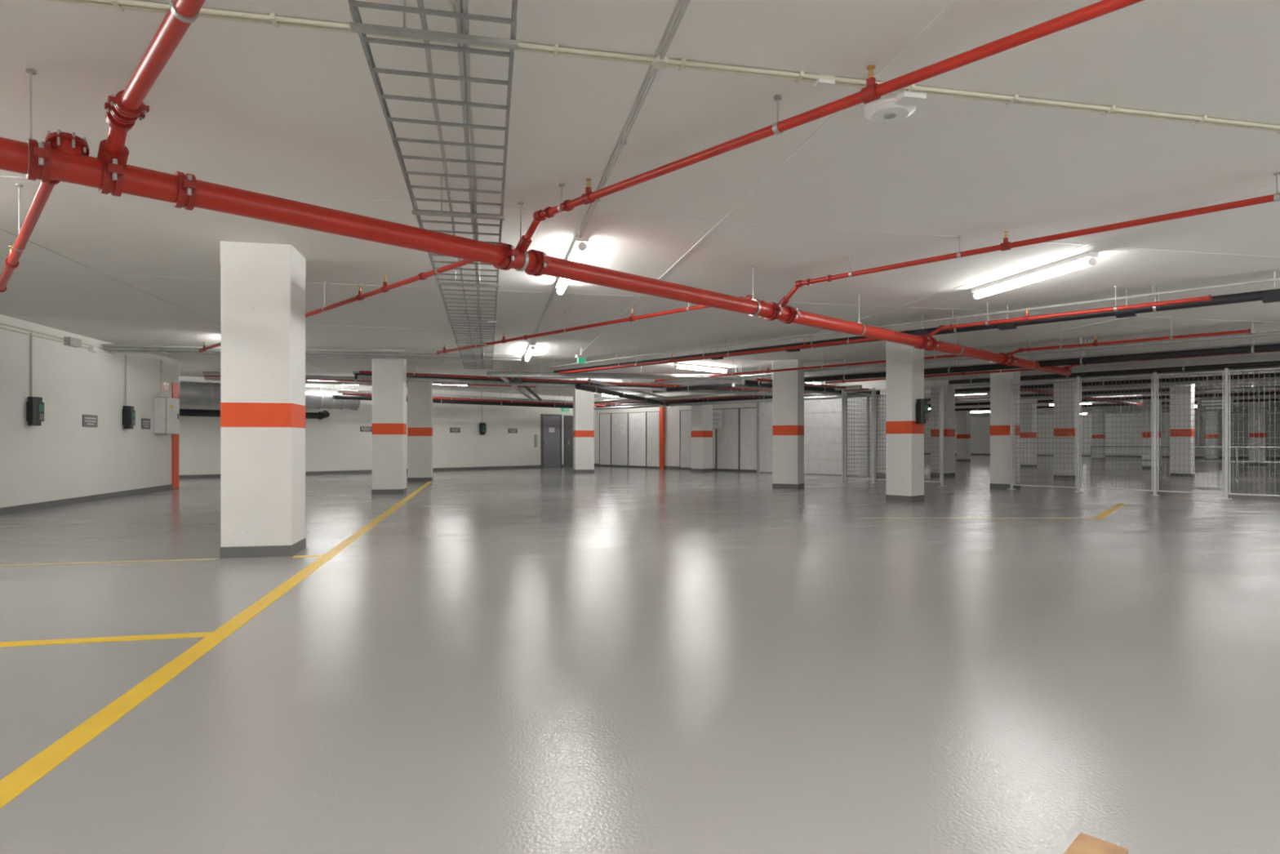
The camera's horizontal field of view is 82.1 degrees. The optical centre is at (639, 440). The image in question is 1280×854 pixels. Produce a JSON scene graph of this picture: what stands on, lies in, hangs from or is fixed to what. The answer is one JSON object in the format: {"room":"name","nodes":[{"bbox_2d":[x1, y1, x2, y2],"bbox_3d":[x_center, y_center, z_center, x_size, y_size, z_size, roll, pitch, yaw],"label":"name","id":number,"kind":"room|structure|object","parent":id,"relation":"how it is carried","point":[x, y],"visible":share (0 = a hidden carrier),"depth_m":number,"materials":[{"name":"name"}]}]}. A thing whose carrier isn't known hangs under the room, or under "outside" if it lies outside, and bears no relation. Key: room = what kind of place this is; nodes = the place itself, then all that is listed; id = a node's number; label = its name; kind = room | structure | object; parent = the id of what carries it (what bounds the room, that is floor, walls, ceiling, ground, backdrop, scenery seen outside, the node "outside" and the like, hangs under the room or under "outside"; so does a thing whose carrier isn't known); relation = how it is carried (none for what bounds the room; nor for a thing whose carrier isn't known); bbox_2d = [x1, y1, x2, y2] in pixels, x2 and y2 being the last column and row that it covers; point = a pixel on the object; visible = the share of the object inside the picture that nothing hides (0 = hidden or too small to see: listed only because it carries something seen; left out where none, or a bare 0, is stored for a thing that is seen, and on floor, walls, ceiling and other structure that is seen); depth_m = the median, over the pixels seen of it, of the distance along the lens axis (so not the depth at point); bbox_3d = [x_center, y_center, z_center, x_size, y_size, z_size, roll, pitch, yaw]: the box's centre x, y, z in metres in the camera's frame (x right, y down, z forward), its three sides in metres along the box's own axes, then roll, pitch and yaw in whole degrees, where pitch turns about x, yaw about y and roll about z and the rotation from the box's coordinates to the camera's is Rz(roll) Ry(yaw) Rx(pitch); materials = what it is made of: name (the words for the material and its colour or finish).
{"room":"parking garage","nodes":[
{"label":"parking garage","id":0,"kind":"room"},
{"bbox_2d":[0,314,177,507],"bbox_3d":[-8.114,-0.385,3.906,0.200,2.970,26.950,0,0,-12],"label":"wall","id":1,"kind":"structure","parent":0,"point":[60,458],"depth_m":12.85,"materials":[{"name":"paint"}]},
{"bbox_2d":[26,396,44,426],"bbox_3d":[-9.524,-0.465,11.585,0.165,0.450,0.260,0,0,-12],"label":"charger","id":2,"kind":"object","parent":1,"relation":"attached to","point":[34,405],"visible":1,"depth_m":11.49,"materials":[{"name":"black plastic"}]},
{"bbox_2d":[0,322,163,405],"bbox_3d":[-9.101,-1.185,9.359,0.112,1.170,14.030,0,0,-12],"label":"conduit","id":3,"kind":"object","parent":1,"relation":"attached to","point":[68,341],"visible":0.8,"depth_m":12.62,"materials":[{"name":"grey metal"}]},
{"bbox_2d":[0,484,178,515],"bbox_3d":[-8.009,1.045,3.928,0.016,0.110,26.950,0,0,-12],"label":"baseboard","id":4,"kind":"structure","parent":1,"relation":"attached to","point":[28,507],"depth_m":12.87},
{"bbox_2d":[82,414,97,426],"bbox_3d":[-9.955,-0.360,13.303,0.016,0.220,0.500,0,0,-12],"label":"parking sign","id":5,"kind":"object","parent":1,"relation":"attached to","point":[88,420],"visible":1,"depth_m":13.29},
{"bbox_2d":[122,405,135,428],"bbox_3d":[-10.153,-0.465,14.610,0.165,0.450,0.260,0,0,-12],"label":"charger","id":6,"kind":"object","parent":1,"relation":"attached to","point":[128,412],"visible":1,"depth_m":14.51,"materials":[{"name":"black plastic"}]},
{"bbox_2d":[141,417,150,429],"bbox_3d":[-10.407,-0.360,15.476,0.016,0.220,0.400,0,0,-12],"label":"parking sign","id":7,"kind":"object","parent":1,"relation":"attached to","point":[145,423],"visible":1,"depth_m":15.46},
{"bbox_2d":[163,382,168,391],"bbox_3d":[-10.586,-1.200,16.389,0.016,0.180,0.300,0,0,-12],"label":"notice sign","id":8,"kind":"object","parent":1,"relation":"attached to","point":[165,384],"visible":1,"depth_m":16.39,"materials":[{"name":"plastic"}]},
{"bbox_2d":[154,396,179,434],"bbox_3d":[-10.429,-0.550,16.209,0.275,0.800,0.676,0,0,-12],"label":"electrical box","id":9,"kind":"object","parent":1,"relation":"attached to","point":[166,410],"visible":1,"depth_m":15.93,"materials":[{"name":"white metal"}]},
{"bbox_2d":[171,382,178,488],"bbox_3d":[-10.710,-0.120,16.935,0.030,2.420,0.340,0,0,-12],"label":"trim","id":10,"kind":"structure","parent":1,"relation":"attached to","point":[175,386],"depth_m":16.88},
{"bbox_2d":[177,375,573,475],"bbox_3d":[-9.570,-0.385,24.887,20.898,2.970,0.200,0,0,-44],"label":"wall","id":11,"kind":"structure","parent":0,"point":[335,442],"depth_m":26.72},
{"bbox_2d":[360,426,371,431],"bbox_3d":[-9.314,-0.400,24.982,0.420,0.180,0.016,0,0,-44],"label":"parking sign","id":12,"kind":"object","parent":11,"relation":"attached to","point":[362,428],"visible":0.91,"depth_m":24.97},
{"bbox_2d":[178,464,573,479],"bbox_3d":[-9.495,1.045,24.809,20.898,0.110,0.016,0,0,-44],"label":"baseboard","id":13,"kind":"structure","parent":11,"relation":"attached to","point":[342,472],"depth_m":24.92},
{"bbox_2d":[449,427,460,432],"bbox_3d":[-6.881,-0.400,27.327,0.420,0.180,0.016,0,0,-44],"label":"parking sign","id":14,"kind":"object","parent":11,"relation":"attached to","point":[451,429],"visible":1,"depth_m":27.33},
{"bbox_2d":[479,422,486,434],"bbox_3d":[-6.003,-0.465,28.073,0.260,0.450,0.165,0,0,-44],"label":"charger","id":15,"kind":"object","parent":11,"relation":"attached to","point":[482,426],"visible":1,"depth_m":28.00,"materials":[{"name":"black plastic"}]},
{"bbox_2d":[508,428,517,432],"bbox_3d":[-5.038,-0.400,29.104,0.420,0.180,0.016,0,0,-44],"label":"parking sign","id":16,"kind":"object","parent":11,"relation":"attached to","point":[510,430],"visible":1,"depth_m":29.11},
{"bbox_2d":[534,434,537,447],"bbox_3d":[-4.225,0.000,29.860,0.100,0.500,0.060,0,0,-44],"label":"switch box","id":17,"kind":"object","parent":11,"relation":"attached to","point":[535,435],"visible":1,"depth_m":29.82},
{"bbox_2d":[541,413,561,467],"bbox_3d":[-3.646,0.000,30.390,1.030,2.200,0.100,0,0,-44],"label":"door","id":18,"kind":"structure","parent":11,"relation":"in","point":[551,424],"depth_m":30.39,"materials":[{"name":"metal"}]},
{"bbox_2d":[561,408,568,411],"bbox_3d":[-3.132,-1.320,30.816,0.360,0.180,0.064,0,0,-44],"label":"exit sign","id":19,"kind":"object","parent":11,"relation":"attached to","point":[562,409],"visible":0.64,"depth_m":30.77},
{"bbox_2d":[564,415,573,466],"bbox_3d":[-2.735,0.015,31.268,1.200,2.170,0.100,0,0,-44],"label":"door","id":20,"kind":"structure","parent":11,"relation":"in","point":[568,420],"depth_m":31.01,"materials":[{"name":"metal"}]},
{"bbox_2d":[0,453,1279,853],"bbox_3d":[15.677,1.198,27.771,70.000,0.203,80.000,0,0,-12],"label":"floor","id":21,"kind":"structure","parent":0,"point":[554,660],"depth_m":3.55,"materials":[{"name":"concrete"}]},
{"bbox_2d":[219,241,306,558],"bbox_3d":[-3.686,-0.385,7.221,0.632,2.970,0.572,0,0,-12],"label":"concrete column","id":22,"kind":"structure","parent":21,"relation":"on","point":[263,285],"depth_m":6.96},
{"bbox_2d":[371,349,406,494],"bbox_3d":[-5.234,-0.385,15.356,0.632,2.970,0.592,0,0,-12],"label":"concrete column","id":23,"kind":"structure","parent":21,"relation":"on","point":[388,424],"depth_m":15.08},
{"bbox_2d":[407,371,433,481],"bbox_3d":[-6.035,-0.385,20.195,0.632,2.970,0.592,0,0,-12],"label":"concrete column","id":24,"kind":"structure","parent":21,"relation":"on","point":[420,394],"depth_m":19.91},
{"bbox_2d":[573,387,594,472],"bbox_3d":[-1.978,-0.385,25.736,0.672,2.970,0.612,0,0,-12],"label":"concrete column","id":25,"kind":"structure","parent":21,"relation":"on","point":[583,401],"depth_m":25.45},
{"bbox_2d":[659,406,664,468],"bbox_3d":[0.865,-0.200,28.989,0.080,2.600,0.180,0,0,-44],"label":"post","id":26,"kind":"object","parent":21,"relation":"on","point":[661,408],"visible":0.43,"depth_m":28.95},
{"bbox_2d":[690,392,712,471],"bbox_3d":[2.233,-0.385,26.509,0.572,2.970,0.572,0,0,-44],"label":"concrete column","id":27,"kind":"structure","parent":21,"relation":"on","point":[701,415],"depth_m":26.29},
{"bbox_2d":[772,359,804,488],"bbox_3d":[3.489,-0.385,17.271,0.612,2.970,0.612,0,0,26],"label":"concrete column","id":28,"kind":"structure","parent":21,"relation":"on","point":[788,386],"depth_m":17.01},
{"bbox_2d":[844,391,884,481],"bbox_3d":[6.444,-0.116,20.745,2.445,2.432,0.045,0,0,-44],"label":"gate","id":29,"kind":"object","parent":21,"relation":"on","point":[846,410],"visible":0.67,"depth_m":20.40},
{"bbox_2d":[885,341,924,502],"bbox_3d":[4.899,-0.385,13.581,0.512,2.970,0.512,0,0,-44],"label":"concrete column","id":30,"kind":"structure","parent":21,"relation":"on","point":[904,363],"depth_m":13.40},
{"bbox_2d":[915,398,928,423],"bbox_3d":[5.130,-0.535,13.342,0.260,0.450,0.165,0,0,-44],"label":"charger","id":31,"kind":"object","parent":30,"relation":"attached to","point":[922,405],"visible":1,"depth_m":13.27,"materials":[{"name":"black plastic"}]},
{"bbox_2d":[930,379,955,476],"bbox_3d":[9.438,-0.385,22.899,0.552,2.970,0.552,0,0,-44],"label":"concrete column","id":32,"kind":"structure","parent":21,"relation":"on","point":[948,389],"depth_m":22.73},
{"bbox_2d":[956,406,970,461],"bbox_3d":[17.625,-0.385,40.023,0.552,2.970,0.552,0,0,-44],"label":"concrete column","id":33,"kind":"structure","parent":21,"relation":"on","point":[963,417],"depth_m":39.83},
{"bbox_2d":[989,360,1020,488],"bbox_3d":[8.549,-0.385,17.199,0.512,2.970,0.512,0,0,-44],"label":"concrete column","id":34,"kind":"structure","parent":21,"relation":"on","point":[999,382],"depth_m":17.05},
{"bbox_2d":[1020,398,1036,466],"bbox_3d":[16.340,-0.385,30.973,0.552,2.970,0.552,0,0,-44],"label":"concrete column","id":35,"kind":"structure","parent":21,"relation":"on","point":[1023,406],"depth_m":30.77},
{"bbox_2d":[839,367,1279,499],"bbox_3d":[9.602,-0.140,15.525,0.140,2.480,12.039,0,0,-44],"label":"wire mesh fence","id":36,"kind":"object","parent":21,"relation":"on","point":[1226,371],"visible":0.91,"depth_m":15.35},
{"bbox_2d":[1053,381,1075,478],"bbox_3d":[12.489,-0.385,21.491,0.552,2.970,0.552,0,0,-44],"label":"concrete column","id":37,"kind":"structure","parent":21,"relation":"on","point":[1071,384],"depth_m":21.29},
{"bbox_2d":[1063,832,1128,853],"bbox_3d":[0.923,1.028,1.092,1.200,0.144,0.800,0,0,-44],"label":"cardboard box","id":38,"kind":"object","parent":21,"relation":"on","point":[1083,843],"visible":1,"depth_m":1.73,"materials":[{"name":"brown cardboard"}]},
{"bbox_2d":[1092,408,1105,458],"bbox_3d":[26.821,-0.385,42.956,0.552,2.970,0.552,0,0,-44],"label":"concrete column","id":39,"kind":"structure","parent":21,"relation":"on","point":[1102,409],"depth_m":42.76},
{"bbox_2d":[1142,394,1160,469],"bbox_3d":[20.218,-0.385,29.021,0.552,2.970,0.552,0,0,-44],"label":"concrete column","id":40,"kind":"structure","parent":21,"relation":"on","point":[1144,401],"depth_m":28.88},
{"bbox_2d":[1170,384,1195,476],"bbox_3d":[16.735,-0.385,22.680,0.552,2.970,0.552,0,0,-44],"label":"concrete column","id":41,"kind":"structure","parent":21,"relation":"on","point":[1176,444],"depth_m":22.50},
{"bbox_2d":[1090,445,1279,475],"bbox_3d":[20.733,0.635,20.808,0.050,0.930,14.048,0,0,-44],"label":"guard rail","id":42,"kind":"object","parent":21,"relation":"on","point":[1236,447],"visible":0.68,"depth_m":23.65,"materials":[{"name":"metal"}]},
{"bbox_2d":[1204,411,1218,460],"bbox_3d":[32.245,-0.385,41.428,0.552,2.970,0.552,0,0,-44],"label":"concrete column","id":43,"kind":"structure","parent":21,"relation":"on","point":[1211,428],"depth_m":41.24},
{"bbox_2d":[1248,401,1266,465],"bbox_3d":[28.011,-0.385,33.296,0.552,2.970,0.552,0,0,-44],"label":"concrete column","id":44,"kind":"structure","parent":21,"relation":"on","point":[1254,412],"depth_m":33.12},
{"bbox_2d":[0,0,1279,417],"bbox_3d":[15.677,-1.970,27.771,70.000,0.200,80.000,0,0,-12],"label":"ceiling","id":45,"kind":"structure","parent":0,"point":[259,108],"depth_m":5.02,"materials":[{"name":"white paint"}]},
{"bbox_2d":[0,147,62,292],"bbox_3d":[-4.460,-1.623,5.291,0.123,0.494,4.239,0,0,-44],"label":"pipe","id":46,"kind":"object","parent":45,"relation":"hanging from","point":[44,190],"visible":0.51,"depth_m":4.96,"materials":[{"name":"metal"}]},
{"bbox_2d":[97,0,205,167],"bbox_3d":[-1.106,-1.642,2.144,0.164,0.457,5.052,0,0,-44],"label":"pipe","id":47,"kind":"object","parent":45,"relation":"hanging from","point":[124,109],"visible":0.96,"depth_m":3.30,"materials":[{"name":"metal"}]},
{"bbox_2d":[179,408,329,419],"bbox_3d":[-12.352,-1.271,21.232,0.644,1.198,7.018,0,0,42],"label":"drain pipe","id":48,"kind":"object","parent":45,"relation":"hanging from","point":[183,412],"visible":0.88,"depth_m":21.14,"materials":[{"name":"metal"}]},
{"bbox_2d":[177,381,360,410],"bbox_3d":[-11.807,-1.420,20.995,7.474,0.900,0.700,0,0,-44],"label":"ventilation duct","id":49,"kind":"object","parent":45,"relation":"hanging from","point":[208,393],"visible":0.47,"depth_m":20.67,"materials":[{"name":"metal"}]},
{"bbox_2d":[102,341,521,361],"bbox_3d":[-6.248,-1.758,14.584,7.700,0.225,0.420,0,0,-12],"label":"pipe","id":50,"kind":"object","parent":45,"relation":"hanging from","point":[137,348],"visible":0.84,"depth_m":14.60,"materials":[{"name":"metal"}]},
{"bbox_2d":[199,256,475,352],"bbox_3d":[-4.235,-1.650,9.195,0.099,0.440,9.530,0,0,-44],"label":"pipe","id":51,"kind":"object","parent":45,"relation":"hanging from","point":[422,276],"visible":0.58,"depth_m":7.48,"materials":[{"name":"metal"}]},
{"bbox_2d":[202,371,535,390],"bbox_3d":[-7.142,-1.713,20.564,8.756,0.315,0.601,0,0,-26],"label":"pipe","id":52,"kind":"object","parent":45,"relation":"hanging from","point":[209,375],"visible":0.31,"depth_m":20.24,"materials":[{"name":"metal"}]},
{"bbox_2d":[347,0,518,369],"bbox_3d":[-1.617,-1.728,6.814,0.637,0.285,20.000,0,0,-12],"label":"cable tray","id":53,"kind":"object","parent":45,"relation":"hanging from","point":[357,26],"visible":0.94,"depth_m":3.76,"materials":[{"name":"metal"}]},
{"bbox_2d":[417,0,484,367],"bbox_3d":[-1.568,-1.744,6.721,0.202,0.237,19.800,0,0,-12],"label":"cables","id":54,"kind":"object","parent":53,"relation":"on","point":[464,66],"visible":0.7,"depth_m":3.63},
{"bbox_2d":[332,387,605,408],"bbox_3d":[-5.397,-1.571,25.817,10.399,0.598,0.812,0,0,-44],"label":"pipe","id":55,"kind":"object","parent":45,"relation":"hanging from","point":[346,394],"visible":0.68,"depth_m":25.60,"materials":[{"name":"metal"}]},
{"bbox_2d":[499,364,542,400],"bbox_3d":[-3.417,-1.657,21.842,0.412,0.426,9.886,0,0,-4],"label":"pipe","id":56,"kind":"object","parent":45,"relation":"hanging from","point":[506,380],"visible":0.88,"depth_m":20.89,"materials":[{"name":"metal"}]},
{"bbox_2d":[524,342,535,361],"bbox_3d":[-2.261,-1.804,15.055,0.110,0.133,2.100,0,0,-12],"label":"strip light","id":57,"kind":"object","parent":45,"relation":"attached to","point":[531,348],"depth_m":14.58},
{"bbox_2d":[0,68,1071,375],"bbox_3d":[1.928,-1.596,8.533,19.198,0.549,0.316,0,0,-44],"label":"pipe","id":58,"kind":"object","parent":45,"relation":"hanging from","point":[68,160],"visible":0.96,"depth_m":4.85,"materials":[{"name":"metal"}]},
{"bbox_2d":[352,365,772,395],"bbox_3d":[-1.284,-1.632,19.918,12.112,0.476,0.978,0,0,-30],"label":"pipe","id":59,"kind":"object","parent":45,"relation":"hanging from","point":[361,375],"visible":0.7,"depth_m":18.98,"materials":[{"name":"metal"}]},
{"bbox_2d":[555,235,588,294],"bbox_3d":[-0.739,-1.804,7.731,0.110,0.133,2.100,0,0,-12],"label":"strip light","id":60,"kind":"object","parent":45,"relation":"attached to","point":[579,246],"depth_m":7.00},
{"bbox_2d":[575,347,587,364],"bbox_3d":[-1.180,-1.712,14.769,0.260,0.315,0.070,0,0,-44],"label":"exit sign","id":61,"kind":"object","parent":45,"relation":"hanging from","point":[580,358],"visible":1,"depth_m":14.75,"materials":[{"name":"green plastic"}]},
{"bbox_2d":[574,378,613,382],"bbox_3d":[-1.367,-1.804,22.799,1.413,0.133,0.946,0,0,-12],"label":"strip light","id":62,"kind":"object","parent":45,"relation":"attached to","point":[575,379],"depth_m":22.37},
{"bbox_2d":[436,294,766,354],"bbox_3d":[-1.111,-1.651,10.675,0.101,0.438,7.336,0,0,-44],"label":"pipe","id":63,"kind":"object","parent":45,"relation":"hanging from","point":[632,318],"visible":0.69,"depth_m":10.23,"materials":[{"name":"metal"}]},
{"bbox_2d":[486,364,742,380],"bbox_3d":[-0.564,-1.663,17.470,6.015,0.415,0.528,0,0,-8],"label":"pipe","id":64,"kind":"object","parent":45,"relation":"hanging from","point":[490,374],"visible":0.98,"depth_m":17.29,"materials":[{"name":"metal"}]},
{"bbox_2d":[600,393,632,396],"bbox_3d":[-0.924,-1.804,29.019,1.413,0.133,0.946,0,0,-12],"label":"strip light","id":65,"kind":"object","parent":45,"relation":"attached to","point":[602,394],"depth_m":28.60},
{"bbox_2d":[574,378,670,405],"bbox_3d":[-0.044,-1.571,22.907,0.423,0.598,9.753,0,0,16],"label":"pipe","id":66,"kind":"object","parent":45,"relation":"hanging from","point":[578,386],"visible":0.7,"depth_m":21.21,"materials":[{"name":"metal"}]},
{"bbox_2d":[0,0,1279,394],"bbox_3d":[0.826,-1.868,20.599,24.000,0.006,50.000,0,0,-12],"label":"ceiling pipes","id":67,"kind":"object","parent":45,"relation":"attached to","point":[953,2],"depth_m":6.23,"materials":[{"name":"metal"}]},
{"bbox_2d":[40,0,1279,343],"bbox_3d":[2.206,-1.846,6.587,21.000,0.051,18.000,0,0,-12],"label":"conduit","id":68,"kind":"object","parent":45,"relation":"attached to","point":[913,95],"depth_m":3.69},
{"bbox_2d":[673,362,728,373],"bbox_3d":[1.530,-1.804,18.192,1.666,0.133,1.106,0,0,-12],"label":"strip light","id":69,"kind":"object","parent":45,"relation":"attached to","point":[677,365],"depth_m":18.10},
{"bbox_2d":[559,333,877,373],"bbox_3d":[1.136,-1.650,13.679,0.098,0.440,8.530,0,0,-44],"label":"pipe","id":70,"kind":"object","parent":45,"relation":"hanging from","point":[804,345],"visible":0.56,"depth_m":13.18,"materials":[{"name":"metal"}]},
{"bbox_2d":[594,383,879,409],"bbox_3d":[2.219,-1.557,25.280,1.157,0.626,12.399,0,0,-44],"label":"pipe","id":71,"kind":"object","parent":45,"relation":"hanging from","point":[712,398],"visible":0.59,"depth_m":25.05,"materials":[{"name":"metal"}]},
{"bbox_2d":[732,368,871,395],"bbox_3d":[4.622,-1.607,20.128,5.660,0.526,0.790,0,0,-44],"label":"pipe","id":72,"kind":"object","parent":45,"relation":"hanging from","point":[815,388],"visible":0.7,"depth_m":19.95,"materials":[{"name":"metal"}]},
{"bbox_2d":[808,382,821,384],"bbox_3d":[5.126,-1.804,22.514,1.243,0.133,0.839,0,0,-12],"label":"strip light","id":73,"kind":"object","parent":45,"relation":"attached to","point":[819,383],"depth_m":22.77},
{"bbox_2d":[654,350,998,382],"bbox_3d":[3.368,-1.650,15.830,0.098,0.440,8.530,0,0,-44],"label":"pipe","id":74,"kind":"object","parent":45,"relation":"hanging from","point":[935,357],"visible":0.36,"depth_m":15.52,"materials":[{"name":"metal"}]},
{"bbox_2d":[515,0,1144,252],"bbox_3d":[1.821,-1.652,2.878,0.111,0.436,8.046,0,0,-44],"label":"pipe","id":75,"kind":"object","parent":45,"relation":"hanging from","point":[873,91],"visible":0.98,"depth_m":3.61,"materials":[{"name":"metal"}]},
{"bbox_2d":[863,93,916,123],"bbox_3d":[1.395,-1.840,4.100,0.280,0.060,0.280,0,0,-12],"label":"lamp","id":76,"kind":"object","parent":45,"relation":"attached to","point":[884,109],"visible":0.96,"depth_m":4.06,"materials":[{"name":"white plastic"}]},
{"bbox_2d":[551,277,1279,373],"bbox_3d":[3.385,-1.714,11.911,0.333,0.312,15.499,0,0,-44],"label":"insulated pipe","id":77,"kind":"object","parent":45,"relation":"hanging from","point":[1252,295],"visible":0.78,"depth_m":9.97,"materials":[{"name":"metal"}]},
{"bbox_2d":[825,368,1035,383],"bbox_3d":[6.707,-1.649,16.971,0.098,0.441,5.524,0,0,-44],"label":"pipe","id":78,"kind":"object","parent":45,"relation":"hanging from","point":[1025,369],"visible":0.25,"depth_m":16.58,"materials":[{"name":"metal"}]},
{"bbox_2d":[650,321,1279,392],"bbox_3d":[6.406,-1.626,15.254,0.587,0.487,16.999,0,0,-44],"label":"insulated pipe","id":79,"kind":"object","parent":45,"relation":"hanging from","point":[1256,347],"visible":0.93,"depth_m":13.41,"materials":[{"name":"metal"}]},
{"bbox_2d":[970,410,990,413],"bbox_3d":[21.234,-1.804,45.267,1.106,0.133,1.666,0,0,-12],"label":"strip light","id":80,"kind":"object","parent":45,"relation":"attached to","point":[971,411],"depth_m":45.47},
{"bbox_2d":[777,171,1279,307],"bbox_3d":[4.653,-1.653,4.913,0.103,0.434,9.044,0,0,-44],"label":"pipe","id":81,"kind":"object","parent":45,"relation":"hanging from","point":[1006,245],"visible":0.96,"depth_m":6.19,"materials":[{"name":"metal"}]},
{"bbox_2d":[971,251,1098,299],"bbox_3d":[4.303,-1.804,8.146,0.110,0.133,1.800,0,0,-12],"label":"strip light","id":82,"kind":"object","parent":45,"relation":"attached to","point":[1087,259],"depth_m":7.95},
{"bbox_2d":[924,285,1211,338],"bbox_3d":[5.232,-1.651,9.425,0.102,0.439,3.337,0,0,-44],"label":"pipe","id":83,"kind":"object","parent":45,"relation":"hanging from","point":[1026,317],"visible":0.94,"depth_m":9.21,"materials":[{"name":"metal"}]},
{"bbox_2d":[1048,401,1091,405],"bbox_3d":[21.107,-1.804,36.049,1.106,0.133,1.666,0,0,-12],"label":"strip light","id":84,"kind":"object","parent":45,"relation":"attached to","point":[1089,402],"depth_m":35.56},
{"bbox_2d":[924,381,1279,401],"bbox_3d":[18.235,-1.717,23.203,0.918,0.306,18.609,0,0,-44],"label":"pipe","id":85,"kind":"object","parent":45,"relation":"hanging from","point":[1251,386],"visible":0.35,"depth_m":24.67,"materials":[{"name":"metal"}]},
{"bbox_2d":[928,390,1279,406],"bbox_3d":[20.569,-1.734,27.644,0.475,0.272,20.951,0,0,-44],"label":"pipe","id":86,"kind":"object","parent":45,"relation":"hanging from","point":[1273,393],"visible":0.4,"depth_m":28.28,"materials":[{"name":"metal"}]},
{"bbox_2d":[928,398,1279,411],"bbox_3d":[23.631,-1.734,32.745,0.475,0.272,24.193,0,0,-44],"label":"pipe","id":87,"kind":"object","parent":45,"relation":"hanging from","point":[1265,399],"visible":0.34,"depth_m":34.31,"materials":[{"name":"metal"}]},
{"bbox_2d":[1020,387,1195,413],"bbox_3d":[19.237,-1.657,29.072,26.448,0.426,0.112,0,0,-43],"label":"pipe","id":88,"kind":"object","parent":45,"relation":"hanging from","point":[1021,388],"visible":0.41,"depth_m":26.23,"materials":[{"name":"metal"}]},
{"bbox_2d":[948,360,1279,386],"bbox_3d":[13.857,-1.717,16.139,0.918,0.306,13.820,0,0,-44],"label":"pipe","id":89,"kind":"object","parent":45,"relation":"hanging from","point":[1270,364],"visible":0.8,"depth_m":17.73,"materials":[{"name":"metal"}]},
{"bbox_2d":[955,372,1279,395],"bbox_3d":[15.730,-1.717,19.390,0.918,0.306,15.714,0,0,-44],"label":"pipe","id":90,"kind":"object","parent":45,"relation":"hanging from","point":[1211,379],"visible":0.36,"depth_m":20.58,"materials":[{"name":"metal"}]},
{"bbox_2d":[1096,395,1142,397],"bbox_3d":[20.166,-1.804,30.746,1.106,0.133,1.666,0,0,-12],"label":"strip light","id":91,"kind":"object","parent":45,"relation":"attached to","point":[1136,395],"depth_m":30.69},
{"bbox_2d":[1005,315,1250,356],"bbox_3d":[7.468,-1.650,11.575,0.098,0.440,3.330,0,0,-44],"label":"pipe","id":92,"kind":"object","parent":45,"relation":"hanging from","point":[1095,343],"visible":0.95,"depth_m":11.40,"materials":[{"name":"metal"}]},
{"bbox_2d":[1062,340,1279,369],"bbox_3d":[10.464,-1.650,13.075,0.098,0.440,5.330,0,0,-44],"label":"pipe","id":93,"kind":"object","parent":45,"relation":"hanging from","point":[1068,366],"visible":0.2,"depth_m":13.94,"materials":[{"name":"metal"}]},
{"bbox_2d":[594,379,885,473],"bbox_3d":[3.021,-0.385,27.026,0.200,2.970,14.199,0,0,-44],"label":"wall","id":94,"kind":"structure","parent":0,"point":[672,414],"depth_m":28.55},
{"bbox_2d":[599,407,764,471],"bbox_3d":[1.272,-0.065,28.666,0.042,2.230,8.709,0,0,-44],"label":"wall","id":95,"kind":"structure","parent":94,"relation":"attached to","point":[734,445],"depth_m":28.32,"materials":[{"name":"metal"}]},
{"bbox_2d":[620,423,625,433],"bbox_3d":[-0.710,-0.500,30.651,0.016,0.400,0.300,0,0,-44],"label":"parking sign","id":96,"kind":"object","parent":95,"relation":"attached to","point":[622,425],"visible":1,"depth_m":30.63,"materials":[{"name":"white paper"}]},
{"bbox_2d":[712,408,722,428],"bbox_3d":[2.760,-0.800,27.052,0.016,0.700,0.700,0,0,-44],"label":"notice board","id":97,"kind":"object","parent":95,"relation":"attached to","point":[717,414],"visible":0.64,"depth_m":26.94,"materials":[{"name":"white paper"}]},
{"bbox_2d":[594,463,884,476],"bbox_3d":[2.943,1.045,26.951,0.016,0.110,14.199,0,0,-44],"label":"baseboard","id":98,"kind":"structure","parent":94,"relation":"attached to","point":[595,464],"depth_m":28.43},
{"bbox_2d":[756,396,871,475],"bbox_3d":[5.658,-0.210,24.082,0.090,2.620,4.460,0,0,-44],"label":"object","id":99,"kind":"structure","parent":94,"relation":"in","point":[818,449],"depth_m":23.85,"materials":[{"name":"white metal"}]},
{"bbox_2d":[711,271,1279,359],"bbox_3d":[4.232,-1.705,10.991,4.472,0.330,7.001,0,0,-12],"label":"fittings","id":100,"kind":"object","parent":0,"point":[1271,295],"depth_m":9.11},
{"bbox_2d":[924,409,1279,457],"bbox_3d":[31.649,-0.385,52.083,0.200,2.970,31.906,0,0,-44],"label":"wall","id":101,"kind":"structure","parent":0,"point":[980,426],"depth_m":50.23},
{"bbox_2d":[924,453,1279,458],"bbox_3d":[31.572,1.045,52.008,0.016,0.110,31.906,0,0,-44],"label":"baseboard","id":102,"kind":"structure","parent":101,"relation":"attached to","point":[1238,457],"depth_m":49.81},
{"bbox_3d":[14.123,-1.473,18.051,0.016,0.795,0.014,0,0,-12],"label":"hanger","id":103,"kind":"object","parent":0,"visible":0},
{"bbox_2d":[1196,396,1232,411],"bbox_3d":[14.117,-0.900,18.043,0.700,0.350,0.016,0,0,35],"label":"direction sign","id":104,"kind":"object","parent":103,"relation":"hanging from","point":[1213,405],"visible":0.7,"depth_m":18.07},
{"bbox_3d":[21.959,-1.473,27.033,0.016,0.795,0.014,0,0,-12],"label":"hanger","id":105,"kind":"object","parent":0,"visible":0},
{"bbox_2d":[1228,411,1248,421],"bbox_3d":[21.953,-0.900,27.026,0.700,0.350,0.016,0,0,35],"label":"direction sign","id":106,"kind":"object","parent":105,"relation":"hanging from","point":[1235,416],"visible":0.64,"depth_m":26.99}
]}

